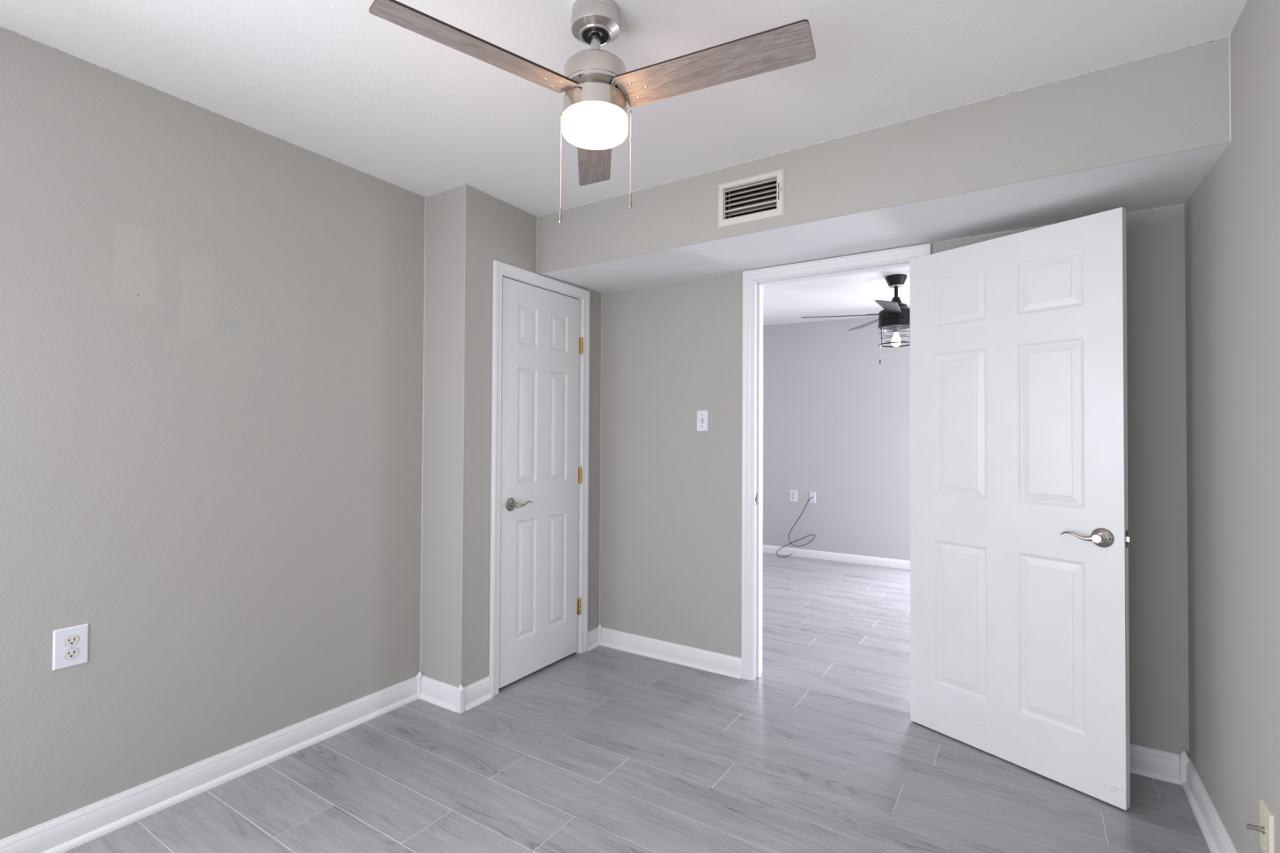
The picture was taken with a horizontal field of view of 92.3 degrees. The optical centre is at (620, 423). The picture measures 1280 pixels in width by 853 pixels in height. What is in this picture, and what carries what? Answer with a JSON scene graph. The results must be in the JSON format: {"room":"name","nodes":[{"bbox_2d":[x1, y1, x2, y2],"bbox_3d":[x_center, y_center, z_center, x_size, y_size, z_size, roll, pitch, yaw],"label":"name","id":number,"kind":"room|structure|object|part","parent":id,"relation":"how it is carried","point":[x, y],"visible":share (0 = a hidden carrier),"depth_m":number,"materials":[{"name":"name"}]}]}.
{"room":"empty bedroom","nodes":[
{"label":"empty bedroom","id":0,"kind":"room"},
{"bbox_2d":[0,26,425,839],"bbox_3d":[-1.839,0.031,1.740,0.121,2.500,3.019,0,-1,34],"label":"wall","id":1,"kind":"structure","parent":0,"point":[211,324],"depth_m":2.12,"materials":[{"name":"paint"}]},
{"bbox_2d":[52,623,88,671],"bbox_3d":[-1.673,0.680,1.870,0.009,0.120,0.083,0,-1,34],"label":"power outlet","id":2,"kind":"object","parent":1,"relation":"attached to","point":[70,644],"visible":1,"depth_m":1.87,"materials":[{"name":"white plastic"}]},
{"bbox_2d":[63,647,79,659],"bbox_3d":[-1.671,0.699,1.868,0.002,0.030,0.036,0,-1,34],"label":"receptacle","id":3,"kind":"object","parent":2,"relation":"attached to","point":[69,653],"depth_m":1.87,"materials":[{"name":"beige plastic"}]},
{"bbox_2d":[63,635,79,646],"bbox_3d":[-1.670,0.660,1.869,0.002,0.030,0.036,0,-1,34],"label":"receptacle","id":4,"kind":"object","parent":2,"relation":"attached to","point":[68,640],"depth_m":1.87,"materials":[{"name":"beige plastic"}]},
{"bbox_2d":[0,671,423,852],"bbox_3d":[-1.785,1.219,1.682,0.028,0.123,3.020,0,-1,34],"label":"baseboard","id":5,"kind":"structure","parent":1,"relation":"attached to","point":[65,833],"depth_m":2.14,"materials":[{"name":"white paint"}]},
{"bbox_2d":[419,185,466,682],"bbox_3d":[-0.855,0.055,2.969,0.403,2.500,0.123,0,-1,34],"label":"wall column","id":6,"kind":"structure","parent":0,"point":[436,215],"depth_m":2.92,"materials":[{"name":"paint"}]},
{"bbox_2d":[419,675,465,713],"bbox_3d":[-0.841,1.242,2.853,0.306,0.123,0.030,0,-1,34],"label":"baseboard","id":7,"kind":"structure","parent":6,"relation":"attached to","point":[445,695],"depth_m":2.84,"materials":[{"name":"white paint"}]},
{"bbox_2d":[443,183,601,687],"bbox_3d":[-0.471,0.062,3.293,0.120,2.500,1.081,0,-1,34],"label":"wall","id":8,"kind":"structure","parent":0,"point":[498,230],"depth_m":2.87,"materials":[{"name":"paint"}]},
{"bbox_2d":[463,675,492,711],"bbox_3d":[-0.667,1.255,2.859,0.026,0.100,0.168,0,-1,34],"label":"baseboard","id":9,"kind":"structure","parent":8,"relation":"attached to","point":[477,693],"depth_m":2.86,"materials":[{"name":"white paint"}]},
{"bbox_2d":[488,260,590,697],"bbox_3d":[-0.455,0.266,3.301,0.137,2.094,0.768,0,-1,34],"label":"door frame","id":10,"kind":"structure","parent":8,"relation":"attached to","point":[500,269],"depth_m":3.13,"materials":[{"name":"white paint"}]},
{"bbox_2d":[498,276,582,688],"bbox_3d":[-0.403,0.290,3.269,0.091,2.014,0.637,0,-1,34],"label":"door","id":11,"kind":"structure","parent":8,"relation":"in","point":[540,473],"depth_m":3.24,"materials":[{"name":"white paint"}]},
{"bbox_3d":[-0.528,0.403,3.048,0.056,0.067,0.067,0,-1,34],"label":"handle","id":12,"kind":"part","parent":11,"relation":"part of","materials":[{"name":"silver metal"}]},
{"bbox_3d":[-0.483,0.404,3.086,0.019,0.028,0.114,0,-1,34],"label":"lever","id":13,"kind":"part","parent":11,"relation":"part of","materials":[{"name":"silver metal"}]},
{"bbox_2d":[587,627,599,650],"bbox_3d":[-0.157,1.270,3.627,0.026,0.100,0.137,0,-1,34],"label":"baseboard","id":14,"kind":"structure","parent":8,"relation":"attached to","point":[593,635],"depth_m":3.62,"materials":[{"name":"white paint"}]},
{"bbox_2d":[0,0,1247,325],"bbox_3d":[0.536,-1.120,2.811,6.700,0.164,7.610,0,-1,34],"label":"ceiling","id":15,"kind":"structure","parent":0,"point":[339,81],"depth_m":1.95,"materials":[{"name":"paint"}]},
{"bbox_2d":[368,0,815,223],"bbox_3d":[-0.004,-0.849,1.618,0.966,0.590,1.052,0,-1,34],"label":"ceiling fan","id":16,"kind":"object","parent":15,"relation":"hanging from","point":[597,85],"visible":1,"depth_m":1.61,"materials":[{"name":"brown wood"}]},
{"bbox_3d":[-0.346,-0.921,1.512,0.498,0.065,0.113,1,-1,-34],"label":"blade","id":17,"kind":"part","parent":16,"relation":"part of","materials":[{"name":"brown wood"}]},
{"bbox_3d":[-0.168,-0.574,1.696,0.011,0.042,0.011,0,-1,11],"label":"pull knob","id":18,"kind":"part","parent":16,"relation":"part of","materials":[{"name":"silver metal"}]},
{"bbox_3d":[-0.167,-0.725,1.698,0.002,0.259,0.002,0,-1,34],"label":"pull chain","id":19,"kind":"part","parent":16,"relation":"part of","materials":[{"name":"silver metal"}]},
{"bbox_3d":[-0.086,-0.895,2.028,0.113,0.040,0.498,0,-1,-3],"label":"blade","id":20,"kind":"part","parent":16,"relation":"part of","materials":[{"name":"brown wood"}]},
{"bbox_3d":[-0.071,-0.816,1.695,0.181,0.052,0.181,0,-1,34],"label":"light globe","id":21,"kind":"part","parent":16,"relation":"part of","materials":[{"name":"white glass"}]},
{"bbox_3d":[0.026,-0.614,1.692,0.011,0.041,0.011,1,-1,-19],"label":"pull knob","id":22,"kind":"part","parent":16,"relation":"part of","materials":[{"name":"silver metal"}]},
{"bbox_3d":[0.027,-0.747,1.694,0.002,0.226,0.002,0,-1,34],"label":"pull chain","id":23,"kind":"part","parent":16,"relation":"part of","materials":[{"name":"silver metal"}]},
{"bbox_3d":[0.225,-0.896,1.547,0.498,0.034,0.113,0,-1,27],"label":"blade","id":24,"kind":"part","parent":16,"relation":"part of","materials":[{"name":"brown wood"}]},
{"bbox_2d":[800,274,910,364],"bbox_3d":[1.957,-0.743,4.372,1.273,0.629,1.225,0,-1,34],"label":"ceiling fan","id":25,"kind":"object","parent":15,"relation":"hanging from","point":[895,314],"visible":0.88,"depth_m":4.36,"materials":[{"name":"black metal"}]},
{"bbox_3d":[1.602,-0.788,4.503,0.540,0.033,0.130,0,-1,14],"label":"blade","id":26,"kind":"part","parent":25,"relation":"part of","materials":[{"name":"grey wood"}]},
{"bbox_3d":[1.946,-0.781,4.797,0.130,0.033,0.540,0,-1,-4],"label":"blade","id":27,"kind":"part","parent":25,"relation":"part of","materials":[{"name":"grey wood"}]},
{"bbox_3d":[1.787,-0.773,4.077,0.130,0.054,0.540,0,-1,30],"label":"blade","id":28,"kind":"part","parent":25,"relation":"part of","materials":[{"name":"grey wood"}]},
{"bbox_2d":[893,326,898,333],"bbox_3d":[1.976,-0.672,4.411,0.038,0.040,0.038,0,-1,34],"label":"bulb socket","id":29,"kind":"object","parent":25,"relation":"attached to","point":[895,328],"depth_m":4.40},
{"bbox_3d":[1.976,-0.603,4.410,0.064,0.102,0.064,0,-1,34],"label":"light bulb","id":30,"kind":"part","parent":25,"relation":"part of","materials":[{"name":"white glass"}]},
{"bbox_2d":[63,552,1210,852],"bbox_3d":[0.535,1.313,2.794,6.900,0.004,7.720,0,-1,34],"label":"floor","id":31,"kind":"structure","parent":0,"point":[600,749],"depth_m":2.27,"materials":[{"name":"grey tile"}]},
{"bbox_2d":[762,316,910,560],"bbox_3d":[2.609,0.121,5.930,6.740,2.500,0.120,0,-1,34],"label":"wall","id":32,"kind":"structure","parent":0,"point":[837,419],"depth_m":6.15,"materials":[{"name":"paint"}]},
{"bbox_2d":[789,489,796,502],"bbox_3d":[1.790,0.752,6.383,0.079,0.122,0.009,0,-1,34],"label":"power outlet","id":33,"kind":"object","parent":32,"relation":"attached to","point":[793,493],"visible":1,"depth_m":6.38,"materials":[{"name":"white plastic"}]},
{"bbox_2d":[809,492,816,503],"bbox_3d":[1.954,0.755,6.269,0.065,0.112,0.018,0,-1,34],"label":"cable plate","id":34,"kind":"object","parent":32,"relation":"attached to","point":[813,495],"visible":1,"depth_m":6.27,"materials":[{"name":"white plastic"}]},
{"bbox_2d":[776,497,814,557],"bbox_3d":[1.792,1.059,6.301,0.383,0.623,0.075,0,-1,19],"label":"cable","id":35,"kind":"object","parent":34,"relation":"hanging from","point":[811,497],"visible":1,"depth_m":6.29,"materials":[{"name":"plastic"}]},
{"bbox_2d":[762,544,910,569],"bbox_3d":[2.565,1.329,5.856,6.500,0.081,0.013,0,-1,34],"label":"baseboard","id":36,"kind":"structure","parent":32,"relation":"attached to","point":[866,560],"depth_m":6.11,"materials":[{"name":"white paint"}]},
{"bbox_2d":[536,35,1231,293],"bbox_3d":[0.809,-0.988,2.738,2.641,0.401,0.625,0,-1,34],"label":"soffit","id":37,"kind":"structure","parent":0,"point":[1144,134],"depth_m":2.25,"materials":[{"name":"paint"}]},
{"bbox_2d":[718,168,783,227],"bbox_3d":[0.564,-0.937,2.603,0.289,0.186,0.136,0,-1,34],"label":"air vent","id":38,"kind":"object","parent":37,"relation":"in","point":[758,197],"visible":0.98,"depth_m":2.59,"materials":[{"name":"metal"}]},
{"bbox_3d":[0.559,-0.905,2.593,0.232,0.011,0.006,0,-1,34],"label":"damper blade","id":39,"kind":"part","parent":38,"relation":"part of","materials":[{"name":"metal"}]},
{"bbox_3d":[0.559,-0.925,2.593,0.232,0.011,0.006,0,-1,34],"label":"damper blade","id":40,"kind":"part","parent":38,"relation":"part of","materials":[{"name":"metal"}]},
{"bbox_3d":[0.559,-0.947,2.593,0.232,0.011,0.006,0,-1,34],"label":"damper blade","id":41,"kind":"part","parent":38,"relation":"part of","materials":[{"name":"metal"}]},
{"bbox_3d":[0.559,-0.968,2.594,0.232,0.011,0.006,0,-1,34],"label":"damper blade","id":42,"kind":"part","parent":38,"relation":"part of","materials":[{"name":"metal"}]},
{"bbox_3d":[0.559,-0.990,2.594,0.232,0.011,0.006,0,-1,34],"label":"damper blade","id":43,"kind":"part","parent":38,"relation":"part of","materials":[{"name":"metal"}]},
{"bbox_2d":[599,204,1189,756],"bbox_3d":[1.059,0.067,2.997,2.762,2.500,0.122,0,-1,34],"label":"wall","id":44,"kind":"structure","parent":0,"point":[670,555],"depth_m":3.28,"materials":[{"name":"paint"}]},
{"bbox_2d":[596,623,741,679],"bbox_3d":[0.243,1.257,3.429,0.914,0.123,0.028,0,-1,34],"label":"baseboard","id":45,"kind":"structure","parent":44,"relation":"attached to","point":[689,656],"depth_m":3.40,"materials":[{"name":"white paint"}]},
{"bbox_2d":[697,410,708,431],"bbox_3d":[0.439,-0.015,3.329,0.067,0.114,0.018,0,-1,34],"label":"light switch","id":46,"kind":"object","parent":44,"relation":"attached to","point":[702,415],"visible":1,"depth_m":3.33,"materials":[{"name":"white plastic"}]},
{"bbox_2d":[741,243,931,680],"bbox_3d":[1.038,0.261,3.009,0.882,2.113,0.154,0,-1,34],"label":"door frame","id":47,"kind":"structure","parent":44,"relation":"attached to","point":[754,281],"depth_m":3.17,"materials":[{"name":"white paint"}]},
{"bbox_3d":[0.697,0.391,3.179,0.002,0.058,0.031,0,-1,34],"label":"strike plate","id":48,"kind":"part","parent":47,"relation":"part of","materials":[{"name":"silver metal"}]},
{"bbox_2d":[910,207,1129,810],"bbox_3d":[1.489,0.284,2.392,0.085,2.038,0.781,1,-1,-33],"label":"door","id":49,"kind":"structure","parent":44,"relation":"in","point":[1020,539],"depth_m":2.33,"materials":[{"name":"white paint"}]},
{"bbox_3d":[1.603,0.395,2.153,0.018,0.028,0.114,1,-1,-36],"label":"lever","id":50,"kind":"part","parent":49,"relation":"part of","materials":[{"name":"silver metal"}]},
{"bbox_3d":[1.647,0.395,2.115,0.050,0.067,0.067,1,-1,-33],"label":"handle","id":51,"kind":"part","parent":49,"relation":"part of","materials":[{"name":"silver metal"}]},
{"bbox_3d":[1.717,0.392,2.086,0.025,0.057,0.001,1,-1,-33],"label":"latch plate","id":52,"kind":"part","parent":49,"relation":"part of","materials":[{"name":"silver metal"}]},
{"bbox_2d":[1129,743,1190,785],"bbox_3d":[1.709,1.251,2.455,0.839,0.123,0.030,0,-1,34],"label":"baseboard","id":53,"kind":"structure","parent":44,"relation":"attached to","point":[1153,763],"depth_m":2.27,"materials":[{"name":"white paint"}]},
{"bbox_2d":[1184,0,1279,852],"bbox_3d":[0.992,0.029,0.512,0.120,2.500,4.100,0,-1,34],"label":"wall","id":54,"kind":"structure","parent":0,"point":[1232,219],"depth_m":1.69,"materials":[{"name":"paint"}]},
{"bbox_2d":[1181,757,1237,852],"bbox_3d":[0.924,1.229,0.534,0.026,0.100,4.100,0,-1,34],"label":"baseboard","id":55,"kind":"structure","parent":54,"relation":"attached to","point":[1215,835],"depth_m":1.97,"materials":[{"name":"white paint"}]},
{"bbox_2d":[1245,800,1274,852],"bbox_3d":[1.558,0.992,1.503,0.038,0.116,0.077,0,-1,34],"label":"cable plate","id":56,"kind":"object","parent":54,"relation":"attached to","point":[1266,828],"visible":1,"depth_m":1.49,"materials":[{"name":"beige plastic"}]},
{"bbox_3d":[1.570,0.992,1.494,0.008,0.116,0.077,0,-1,34],"label":"plate","id":57,"kind":"part","parent":56,"relation":"part of","materials":[{"name":"beige plastic"}]}
]}

